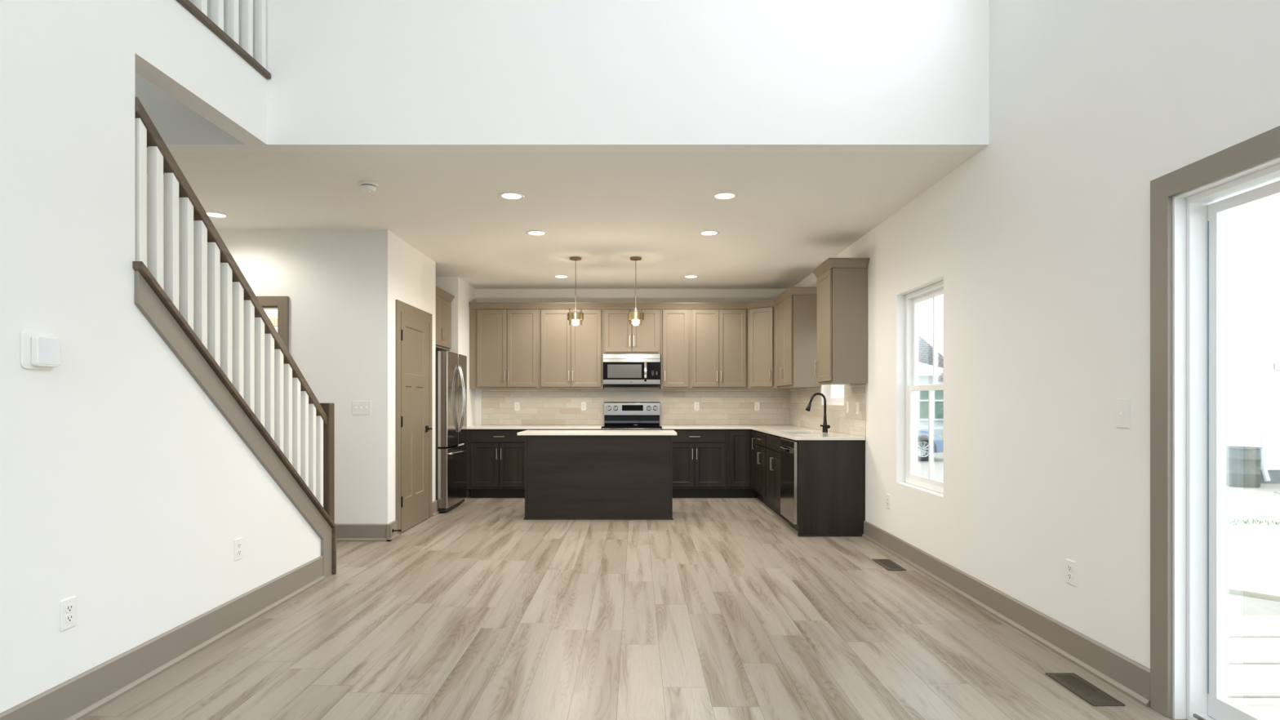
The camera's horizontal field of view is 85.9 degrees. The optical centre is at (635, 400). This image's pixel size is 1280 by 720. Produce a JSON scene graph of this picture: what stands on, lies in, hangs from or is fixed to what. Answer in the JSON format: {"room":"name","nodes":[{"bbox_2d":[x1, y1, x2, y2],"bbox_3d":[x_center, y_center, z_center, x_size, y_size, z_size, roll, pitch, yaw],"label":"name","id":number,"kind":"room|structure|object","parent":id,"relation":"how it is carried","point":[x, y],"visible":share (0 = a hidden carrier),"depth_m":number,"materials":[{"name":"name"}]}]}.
{"room":"empty living room","nodes":[
{"label":"empty living room","id":0,"kind":"room"},
{"bbox_2d":[146,174,164,290],"bbox_3d":[-3.360,-1.456,1.150,0.120,5.400,7.600,0,0,0],"label":"wall","id":1,"kind":"structure","parent":0,"point":[147,175],"depth_m":4.80,"materials":[{"name":"white paint"}]},
{"bbox_2d":[0,0,320,713],"bbox_3d":[-2.265,-0.337,1.140,0.130,3.160,7.580,0,0,0],"label":"wall","id":2,"kind":"structure","parent":0,"point":[126,491],"depth_m":2.81,"materials":[{"name":"white paint"}]},
{"bbox_2d":[20,329,60,369],"bbox_3d":[-2.182,-0.186,2.527,0.036,0.142,0.142,0,0,0],"label":"thermostat","id":3,"kind":"object","parent":2,"relation":"attached to","point":[39,350],"visible":1,"depth_m":2.50,"materials":[{"name":"white plastic"}]},
{"bbox_2d":[59,595,75,631],"bbox_3d":[-2.196,0.823,2.662,0.009,0.118,0.072,0,0,0],"label":"wall outlet","id":4,"kind":"object","parent":2,"relation":"attached to","point":[68,606],"visible":1,"depth_m":2.65,"materials":[{"name":"white plastic"}]},
{"bbox_2d":[65,604,73,613],"bbox_3d":[-2.193,0.803,2.662,0.004,0.029,0.034,0,0,0],"label":"receptacle","id":5,"kind":"object","parent":4,"relation":"attached to","point":[68,607],"depth_m":2.66,"materials":[{"name":"white plastic"}]},
{"bbox_2d":[65,613,73,622],"bbox_3d":[-2.193,0.842,2.662,0.004,0.029,0.034,0,0,0],"label":"receptacle","id":6,"kind":"object","parent":4,"relation":"attached to","point":[68,617],"depth_m":2.66,"materials":[{"name":"white plastic"}]},
{"bbox_2d":[0,555,325,719],"bbox_3d":[-2.184,1.162,1.150,0.032,0.163,7.300,0,0,0],"label":"baseboard","id":7,"kind":"structure","parent":2,"relation":"attached to","point":[77,697],"depth_m":3.14,"materials":[{"name":"beige paint"}]},
{"bbox_2d":[176,0,271,79],"bbox_3d":[-2.261,-2.397,0.799,0.178,0.960,6.599,0,0,0],"label":"loft railing","id":8,"kind":"object","parent":2,"relation":"on","point":[198,9],"visible":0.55,"depth_m":3.80,"materials":[{"name":"brown wood"}]},
{"bbox_2d":[134,271,331,577],"bbox_3d":[-2.190,0.337,3.973,0.020,1.813,1.915,0,0,0],"label":"trim","id":9,"kind":"structure","parent":2,"relation":"attached to","point":[146,300],"depth_m":3.66,"materials":[{"name":"beige paint"}]},
{"bbox_2d":[234,537,242,560],"bbox_3d":[-2.196,0.819,3.800,0.009,0.118,0.072,0,0,0],"label":"wall outlet","id":10,"kind":"object","parent":2,"relation":"attached to","point":[237,542],"visible":1,"depth_m":3.79,"materials":[{"name":"white plastic"}]},
{"bbox_2d":[263,309,277,327],"bbox_3d":[-3.840,-0.142,7.860,1.580,2.772,0.120,0,0,0],"label":"wall","id":11,"kind":"structure","parent":0,"point":[272,313],"depth_m":7.80,"materials":[{"name":"white paint"}]},
{"bbox_2d":[269,318,277,326],"bbox_3d":[-4.285,0.153,7.790,0.670,2.180,0.020,0,0,0],"label":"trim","id":12,"kind":"structure","parent":11,"relation":"attached to","point":[274,321],"depth_m":7.78,"materials":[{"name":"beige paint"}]},
{"bbox_2d":[178,229,392,524],"bbox_3d":[-3.420,-0.142,6.181,2.420,2.772,0.117,0,0,0],"label":"wall","id":13,"kind":"structure","parent":0,"point":[338,283],"depth_m":6.12,"materials":[{"name":"white paint"}]},
{"bbox_2d":[178,296,288,351],"bbox_3d":[-3.575,0.157,6.108,0.970,2.173,0.030,0,0,0],"label":"trim","id":14,"kind":"structure","parent":13,"relation":"attached to","point":[282,302],"depth_m":6.09,"materials":[{"name":"beige paint"}]},
{"bbox_2d":[262,306,277,309],"bbox_3d":[-3.573,0.200,6.181,0.794,2.088,0.117,0,0,0],"label":"trim","id":15,"kind":"structure","parent":13,"relation":"attached to","point":[264,307],"depth_m":6.12,"materials":[{"name":"beige paint"}]},
{"bbox_2d":[351,400,371,414],"bbox_3d":[-2.442,0.059,6.114,0.168,0.128,0.017,0,0,0],"label":"light switch","id":16,"kind":"object","parent":13,"relation":"attached to","point":[358,407],"visible":1,"depth_m":6.12,"materials":[{"name":"white plastic"}]},
{"bbox_2d":[335,524,391,541],"bbox_3d":[-2.629,1.169,6.107,0.902,0.150,0.032,0,0,0],"label":"baseboard","id":17,"kind":"structure","parent":13,"relation":"attached to","point":[344,532],"depth_m":6.11,"materials":[{"name":"beige paint"}]},
{"bbox_2d":[392,232,475,520],"bbox_3d":[-2.571,-0.142,7.810,0.757,2.772,3.140,0,0,0],"label":"wall","id":18,"kind":"structure","parent":0,"point":[414,273],"depth_m":7.37,"materials":[{"name":"white paint"}]},
{"bbox_2d":[386,520,399,541],"bbox_3d":[-2.194,1.169,6.205,0.032,0.150,0.227,0,0,0],"label":"baseboard","id":19,"kind":"structure","parent":18,"relation":"attached to","point":[394,535],"depth_m":6.19,"materials":[{"name":"beige paint"}]},
{"bbox_2d":[395,299,432,534],"bbox_3d":[-2.201,0.155,6.859,0.018,2.176,1.083,0,0,0],"label":"trim","id":20,"kind":"structure","parent":18,"relation":"attached to","point":[402,306],"depth_m":6.40,"materials":[{"name":"beige paint"}]},
{"bbox_2d":[400,311,432,533],"bbox_3d":[-2.176,0.196,6.856,0.104,2.071,0.868,0,0,0],"label":"door","id":21,"kind":"structure","parent":18,"relation":"in","point":[415,331],"depth_m":6.80,"materials":[{"name":"beige paint"}]},
{"bbox_2d":[432,499,439,516],"bbox_3d":[-2.194,1.169,7.506,0.032,0.150,0.208,0,0,0],"label":"baseboard","id":22,"kind":"structure","parent":18,"relation":"attached to","point":[435,512],"depth_m":7.50,"materials":[{"name":"beige paint"}]},
{"bbox_2d":[435,295,451,351],"bbox_3d":[-2.563,-0.921,8.030,0.653,0.610,0.872,0,0,0],"label":"upper cabinet","id":23,"kind":"object","parent":18,"relation":"attached to","point":[443,308],"visible":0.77,"depth_m":8.11,"materials":[{"name":"beige paint"}]},
{"bbox_2d":[435,285,454,302],"bbox_3d":[-2.263,-1.248,8.031,0.055,0.080,0.882,0,0,0],"label":"crown molding","id":24,"kind":"structure","parent":23,"relation":"attached to","point":[440,292],"depth_m":8.09,"materials":[{"name":"beige paint"}]},
{"bbox_2d":[134,0,989,151],"bbox_3d":[-0.598,-2.842,4.160,5.405,2.628,0.120,0,0,0],"label":"wall header","id":25,"kind":"structure","parent":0,"point":[347,75],"depth_m":4.10,"materials":[{"name":"white paint"}]},
{"bbox_2d":[146,151,978,288],"bbox_3d":[-1.323,-1.653,6.860,6.855,0.250,5.280,0,0,0],"label":"ceiling","id":26,"kind":"structure","parent":0,"point":[791,212],"depth_m":5.26,"materials":[{"name":"paint"}]},
{"bbox_2d":[205,211,229,217],"bbox_3d":[-3.448,-1.526,5.640,0.194,0.006,0.194,0,0,0],"label":"recessed light","id":27,"kind":"object","parent":26,"relation":"in","point":[211,214],"visible":0.77,"depth_m":5.64,"materials":[{"name":"white plastic"}]},
{"bbox_2d":[357,180,378,192],"bbox_3d":[-1.880,-1.495,4.830,0.136,0.067,0.136,0,0,0],"label":"smoke detector","id":28,"kind":"object","parent":26,"relation":"attached to","point":[367,186],"visible":1,"depth_m":4.79,"materials":[{"name":"white plastic"}]},
{"bbox_2d":[498,191,524,199],"bbox_3d":[-0.925,-1.526,5.120,0.194,0.006,0.194,0,0,0],"label":"recessed light","id":29,"kind":"object","parent":26,"relation":"in","point":[505,195],"visible":1,"depth_m":5.11,"materials":[{"name":"white plastic"}]},
{"bbox_2d":[525,230,547,235],"bbox_3d":[-0.903,-1.526,6.250,0.194,0.006,0.194,0,0,0],"label":"recessed light","id":30,"kind":"object","parent":26,"relation":"in","point":[535,233],"visible":1,"depth_m":6.25,"materials":[{"name":"white plastic"}]},
{"bbox_2d":[553,275,568,278],"bbox_3d":[-0.917,-1.526,8.440,0.194,0.006,0.194,0,0,0],"label":"recessed light","id":31,"kind":"object","parent":26,"relation":"in","point":[555,276],"visible":1,"depth_m":8.41,"materials":[{"name":"white plastic"}]},
{"bbox_2d":[567,256,583,324],"bbox_3d":[-0.645,-1.169,7.335,0.174,0.718,0.174,0,0,0],"label":"pendant light","id":32,"kind":"object","parent":26,"relation":"hanging from","point":[575,316],"visible":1,"depth_m":7.28,"materials":[{"name":"gold metal"}]},
{"bbox_2d":[627,256,644,324],"bbox_3d":[-0.003,-1.169,7.335,0.174,0.718,0.174,0,0,0],"label":"pendant light","id":33,"kind":"object","parent":26,"relation":"hanging from","point":[635,316],"visible":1,"depth_m":7.29,"materials":[{"name":"gold metal"}]},
{"bbox_2d":[683,275,698,278],"bbox_3d":[0.673,-1.526,8.440,0.194,0.006,0.194,0,0,0],"label":"recessed light","id":34,"kind":"object","parent":26,"relation":"in","point":[685,276],"visible":1,"depth_m":8.41,"materials":[{"name":"white plastic"}]},
{"bbox_2d":[698,230,719,235],"bbox_3d":[0.664,-1.526,6.250,0.194,0.006,0.194,0,0,0],"label":"recessed light","id":35,"kind":"object","parent":26,"relation":"in","point":[705,233],"visible":1,"depth_m":6.25,"materials":[{"name":"white plastic"}]},
{"bbox_2d":[711,191,737,199],"bbox_3d":[0.661,-1.526,5.120,0.194,0.006,0.194,0,0,0],"label":"recessed light","id":36,"kind":"object","parent":26,"relation":"in","point":[722,195],"visible":1,"depth_m":5.11,"materials":[{"name":"white plastic"}]},
{"bbox_2d":[475,288,786,425],"bbox_3d":[-0.422,-0.142,9.440,5.055,2.772,0.120,0,0,0],"label":"wall","id":37,"kind":"structure","parent":0,"point":[482,295],"depth_m":9.38,"materials":[{"name":"white paint"}]},
{"bbox_2d":[469,309,540,389],"bbox_3d":[-1.734,-0.693,9.186,0.914,1.067,0.378,0,0,0],"label":"upper cabinet","id":38,"kind":"object","parent":37,"relation":"attached to","point":[507,340],"depth_m":9.03,"materials":[{"name":"beige paint"}]},
{"bbox_2d":[538,309,604,389],"bbox_3d":[-0.855,-0.693,9.186,0.840,1.067,0.378,0,0,0],"label":"upper cabinet","id":39,"kind":"object","parent":37,"relation":"attached to","point":[571,355],"visible":0.97,"depth_m":9.03,"materials":[{"name":"beige paint"}]},
{"bbox_2d":[603,309,660,354],"bbox_3d":[-0.054,-0.923,9.186,0.757,0.607,0.378,0,0,0],"label":"upper cabinet","id":40,"kind":"object","parent":37,"relation":"attached to","point":[621,335],"visible":0.89,"depth_m":9.03,"materials":[{"name":"beige paint"}]},
{"bbox_2d":[603,354,660,387],"bbox_3d":[-0.058,-0.400,9.152,0.748,0.431,0.436,0,0,0],"label":"microwave","id":41,"kind":"object","parent":40,"relation":"attached to","point":[620,371],"visible":1,"depth_m":8.98,"materials":[{"name":"silver metal"}]},
{"bbox_2d":[481,385,790,425],"bbox_3d":[-0.004,0.051,9.376,4.203,0.556,0.008,0,0,0],"label":"tile backsplash","id":42,"kind":"structure","parent":37,"relation":"attached to","point":[537,406],"depth_m":9.37,"materials":[{"name":"beige tile"}]},
{"bbox_2d":[514,402,519,410],"bbox_3d":[-1.621,0.074,9.368,0.072,0.118,0.009,0,0,0],"label":"wall outlet","id":43,"kind":"object","parent":42,"relation":"attached to","point":[517,405],"visible":1,"depth_m":9.37,"materials":[{"name":"white plastic"}]},
{"bbox_2d":[581,401,586,410],"bbox_3d":[-0.713,0.071,9.368,0.072,0.118,0.009,0,0,0],"label":"wall outlet","id":44,"kind":"object","parent":42,"relation":"attached to","point":[583,403],"visible":1,"depth_m":9.37,"materials":[{"name":"white plastic"}]},
{"bbox_2d":[693,401,699,410],"bbox_3d":[0.828,0.071,9.368,0.072,0.118,0.009,0,0,0],"label":"wall outlet","id":45,"kind":"object","parent":42,"relation":"attached to","point":[696,404],"visible":1,"depth_m":9.37,"materials":[{"name":"white plastic"}]},
{"bbox_2d":[754,402,759,410],"bbox_3d":[1.650,0.074,9.368,0.072,0.118,0.009,0,0,0],"label":"wall outlet","id":46,"kind":"object","parent":42,"relation":"attached to","point":[757,405],"visible":1,"depth_m":9.37,"materials":[{"name":"white plastic"}]},
{"bbox_2d":[660,309,689,389],"bbox_3d":[0.518,-0.693,9.186,0.383,1.067,0.378,0,0,0],"label":"upper cabinet","id":47,"kind":"object","parent":37,"relation":"attached to","point":[674,323],"visible":0.98,"depth_m":9.03,"materials":[{"name":"beige paint"}]},
{"bbox_2d":[689,309,747,389],"bbox_3d":[1.090,-0.693,9.186,0.758,1.067,0.378,0,0,0],"label":"upper cabinet","id":48,"kind":"object","parent":37,"relation":"attached to","point":[718,338],"visible":0.99,"depth_m":9.03,"materials":[{"name":"beige paint"}]},
{"bbox_2d":[746,306,794,389],"bbox_3d":[1.785,-0.693,9.063,0.630,1.067,0.623,0,0,0],"label":"upper cabinet","id":49,"kind":"object","parent":37,"relation":"attached to","point":[761,321],"visible":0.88,"depth_m":8.89,"materials":[{"name":"beige paint"}]},
{"bbox_2d":[468,286,817,309],"bbox_3d":[-0.043,-1.248,8.403,4.287,0.080,1.293,0,0,0],"label":"crown molding","id":50,"kind":"structure","parent":49,"relation":"attached to","point":[791,291],"depth_m":9.01,"materials":[{"name":"beige paint"}]},
{"bbox_2d":[80,494,1186,719],"bbox_3d":[-1.242,1.304,3.425,7.015,0.120,12.150,0,0,0],"label":"floor","id":51,"kind":"structure","parent":0,"point":[477,610],"depth_m":3.60,"materials":[{"name":"brown wood"}]},
{"bbox_2d":[132,96,336,573],"bbox_3d":[-2.251,-0.047,3.984,0.188,2.581,1.958,0,0,0],"label":"stair railing","id":52,"kind":"object","parent":51,"relation":"on","point":[220,313],"visible":0.72,"depth_m":3.70,"materials":[{"name":"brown wood"}]},
{"bbox_2d":[435,351,467,512],"bbox_3d":[-2.454,0.338,8.030,0.912,1.788,0.870,0,0,0],"label":"refrigerator","id":53,"kind":"object","parent":51,"relation":"on","point":[451,367],"visible":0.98,"depth_m":7.72,"materials":[{"name":"silver metal"}]},
{"bbox_2d":[464,429,529,497],"bbox_3d":[-1.776,0.802,9.045,0.832,0.883,0.657,0,0,0],"label":"base cabinet","id":54,"kind":"object","parent":51,"relation":"on","point":[496,456],"depth_m":8.75,"materials":[{"name":"brown wood"}]},
{"bbox_2d":[466,425,603,429],"bbox_3d":[-1.316,0.344,9.053,1.752,0.030,0.637,0,0,0],"label":"countertop","id":55,"kind":"structure","parent":54,"relation":"on","point":[473,427],"depth_m":8.74,"materials":[{"name":"white stone"}]},
{"bbox_2d":[529,429,601,430],"bbox_3d":[-0.900,0.802,9.045,0.915,0.883,0.657,0,0,0],"label":"base cabinet","id":56,"kind":"object","parent":51,"relation":"on","point":[530,429],"visible":0.02,"depth_m":8.77,"materials":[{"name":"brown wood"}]},
{"bbox_2d":[524,435,673,519],"bbox_3d":[-0.392,0.802,7.484,1.563,0.883,0.592,0,0,0],"label":"kitchen island","id":57,"kind":"object","parent":51,"relation":"on","point":[567,477],"visible":0.84,"depth_m":7.21,"materials":[{"name":"brown wood"}]},
{"bbox_2d":[517,430,676,435],"bbox_3d":[-0.406,0.344,7.491,1.671,0.030,0.618,0,0,0],"label":"island countertop","id":58,"kind":"structure","parent":57,"relation":"on","point":[526,432],"depth_m":7.18,"materials":[{"name":"white stone"}]},
{"bbox_2d":[601,402,662,430],"bbox_3d":[-0.055,0.604,9.005,0.764,1.179,0.731,0,0,0],"label":"range","id":59,"kind":"object","parent":51,"relation":"on","point":[617,415],"visible":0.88,"depth_m":9.29,"materials":[{"name":"silver glass"}]},
{"bbox_2d":[601,425,662,428],"bbox_3d":[-0.055,0.335,9.020,0.764,0.022,0.600,0,0,0],"label":"cooktop","id":60,"kind":"object","parent":59,"relation":"in","point":[604,426],"depth_m":8.72,"materials":[{"name":"black glass"}]},
{"bbox_2d":[661,428,727,497],"bbox_3d":[0.744,0.802,9.045,0.836,0.883,0.657,0,0,0],"label":"base cabinet","id":61,"kind":"object","parent":51,"relation":"on","point":[700,456],"visible":0.88,"depth_m":8.75,"materials":[{"name":"brown wood"}]},
{"bbox_2d":[726,429,762,502],"bbox_3d":[1.632,0.802,8.921,0.936,0.883,0.908,0,0,0],"label":"base cabinet","id":62,"kind":"object","parent":51,"relation":"on","point":[741,443],"visible":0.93,"depth_m":8.75,"materials":[{"name":"brown wood"}]},
{"bbox_2d":[660,425,865,439],"bbox_3d":[1.215,0.344,7.832,1.770,0.030,3.080,0,0,0],"label":"countertop","id":63,"kind":"structure","parent":62,"relation":"on","point":[784,431],"depth_m":7.72,"materials":[{"name":"white stone"}]},
{"bbox_2d":[805,392,830,432],"bbox_3d":[1.903,0.120,7.203,0.250,0.418,0.091,0,0,0],"label":"faucet","id":64,"kind":"object","parent":63,"relation":"on","point":[825,427],"visible":1,"depth_m":7.21,"materials":[{"name":"black metal"}]},
{"bbox_2d":[755,431,773,510],"bbox_3d":[1.765,0.802,8.123,0.657,0.883,0.684,0,0,0],"label":"base cabinet","id":65,"kind":"object","parent":51,"relation":"on","point":[761,437],"visible":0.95,"depth_m":8.06,"materials":[{"name":"brown wood"}]},
{"bbox_2d":[766,433,788,523],"bbox_3d":[1.765,0.802,7.361,0.657,0.883,0.836,0,0,0],"label":"base cabinet","id":66,"kind":"object","parent":51,"relation":"on","point":[773,442],"visible":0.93,"depth_m":7.34,"materials":[{"name":"brown wood"}]},
{"bbox_2d":[780,438,797,531],"bbox_3d":[1.742,0.808,6.637,0.656,0.870,0.602,0,0,0],"label":"dishwasher","id":67,"kind":"object","parent":51,"relation":"on","point":[788,447],"visible":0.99,"depth_m":6.55,"materials":[{"name":"silver metal"}]},
{"bbox_2d":[797,440,865,536],"bbox_3d":[1.795,0.802,6.316,0.618,0.883,0.031,0,0,0],"label":"end panel","id":68,"kind":"object","parent":51,"relation":"on","point":[831,473],"visible":1,"depth_m":6.31,"materials":[{"name":"brown wood"}]},
{"bbox_2d":[872,559,906,570],"bbox_3d":[1.917,1.240,5.216,0.134,0.006,0.344,0,0,0],"label":"floor vent","id":69,"kind":"object","parent":51,"relation":"in","point":[888,564],"visible":1,"depth_m":5.19,"materials":[{"name":"brown metal"}]},
{"bbox_2d":[1045,672,1124,706],"bbox_3d":[1.929,1.240,2.967,0.132,0.006,0.329,0,0,0],"label":"floor vent","id":70,"kind":"object","parent":51,"relation":"in","point":[1094,695],"visible":1,"depth_m":2.95,"materials":[{"name":"brown metal"}]},
{"bbox_2d":[794,0,1279,668],"bbox_3d":[2.185,-1.456,3.425,0.160,5.400,12.150,0,0,0],"label":"wall","id":71,"kind":"structure","parent":0,"point":[1038,242],"depth_m":3.45,"materials":[{"name":"white paint"}]},
{"bbox_2d":[775,294,821,388],"bbox_3d":[1.919,-0.693,8.280,0.365,1.067,0.938,0,0,0],"label":"upper cabinet","id":72,"kind":"object","parent":71,"relation":"attached to","point":[796,317],"visible":0.99,"depth_m":7.81,"materials":[{"name":"beige paint"}]},
{"bbox_2d":[790,383,866,436],"bbox_3d":[2.101,0.085,7.832,0.006,0.488,3.079,0,0,0],"label":"tile backsplash","id":73,"kind":"structure","parent":71,"relation":"attached to","point":[841,421],"depth_m":7.32,"materials":[{"name":"beige tile"}]},
{"bbox_2d":[846,401,848,413],"bbox_3d":[2.094,0.064,6.807,0.009,0.118,0.072,0,0,0],"label":"light switch","id":74,"kind":"object","parent":73,"relation":"attached to","point":[847,402],"visible":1,"depth_m":6.79,"materials":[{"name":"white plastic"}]},
{"bbox_2d":[856,401,858,414],"bbox_3d":[2.094,0.069,6.503,0.009,0.118,0.072,0,0,0],"label":"wall outlet","id":75,"kind":"object","parent":73,"relation":"attached to","point":[857,402],"visible":1,"depth_m":6.50,"materials":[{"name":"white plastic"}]},
{"bbox_2d":[827,384,844,404],"bbox_3d":[2.217,-0.430,7.367,0.085,0.949,0.858,0,0,0],"label":"window","id":76,"kind":"structure","parent":71,"relation":"in","point":[835,392],"depth_m":7.56,"materials":[{"name":"clear glass"}]},
{"bbox_2d":[811,257,869,278],"bbox_3d":[1.917,-1.248,6.496,0.365,0.080,0.622,0,0,0],"label":"crown molding","id":77,"kind":"structure","parent":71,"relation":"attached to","point":[830,263],"depth_m":6.22,"materials":[{"name":"beige paint"}]},
{"bbox_2d":[813,267,867,384],"bbox_3d":[1.919,-0.693,6.495,0.365,1.067,0.508,0,0,0],"label":"upper cabinet","id":78,"kind":"object","parent":71,"relation":"attached to","point":[842,292],"visible":1,"depth_m":6.24,"materials":[{"name":"beige paint"}]},
{"bbox_2d":[886,493,889,509],"bbox_3d":[2.101,0.838,5.735,0.009,0.118,0.072,0,0,0],"label":"wall outlet","id":79,"kind":"object","parent":71,"relation":"attached to","point":[887,495],"visible":1,"depth_m":5.72,"materials":[{"name":"white plastic"}]},
{"bbox_2d":[905,280,943,493],"bbox_3d":[2.217,-0.099,5.133,0.085,1.511,0.842,0,0,0],"label":"window","id":80,"kind":"structure","parent":71,"relation":"in","point":[924,307],"depth_m":5.27,"materials":[{"name":"white plastic"}]},
{"bbox_2d":[862,520,1150,706],"bbox_3d":[2.089,1.171,4.553,0.032,0.146,3.517,0,0,0],"label":"baseboard","id":81,"kind":"structure","parent":71,"relation":"attached to","point":[1122,673],"depth_m":3.61,"materials":[{"name":"beige paint"}]},
{"bbox_2d":[1066,558,1075,586],"bbox_3d":[2.101,0.829,3.325,0.009,0.118,0.072,0,0,0],"label":"wall outlet","id":82,"kind":"object","parent":71,"relation":"attached to","point":[1070,565],"visible":1,"depth_m":3.32,"materials":[{"name":"white plastic"}]},
{"bbox_2d":[1067,564,1072,571],"bbox_3d":[2.098,0.809,3.325,0.004,0.029,0.034,0,0,0],"label":"receptacle","id":83,"kind":"object","parent":82,"relation":"attached to","point":[1069,566],"depth_m":3.32,"materials":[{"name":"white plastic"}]},
{"bbox_2d":[1067,573,1072,579],"bbox_3d":[2.098,0.848,3.325,0.004,0.029,0.034,0,0,0],"label":"receptacle","id":84,"kind":"object","parent":82,"relation":"attached to","point":[1069,575],"depth_m":3.32,"materials":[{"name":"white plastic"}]},
{"bbox_2d":[1115,398,1129,428],"bbox_3d":[2.096,0.053,2.972,0.017,0.128,0.080,0,0,0],"label":"light switch","id":85,"kind":"object","parent":71,"relation":"attached to","point":[1122,405],"visible":1,"depth_m":2.96,"materials":[{"name":"white plastic"}]},
{"bbox_2d":[1150,125,1279,717],"bbox_3d":[2.095,0.175,1.778,0.020,2.136,2.025,0,0,0],"label":"trim","id":86,"kind":"structure","parent":71,"relation":"attached to","point":[1261,148],"depth_m":2.72,"materials":[{"name":"beige paint"}]},
{"bbox_2d":[1172,155,1279,719],"bbox_3d":[2.184,0.218,1.780,0.158,2.050,1.840,0,0,0],"label":"door","id":87,"kind":"structure","parent":71,"relation":"in","point":[1226,268],"depth_m":2.60,"materials":[{"name":"white plastic"}]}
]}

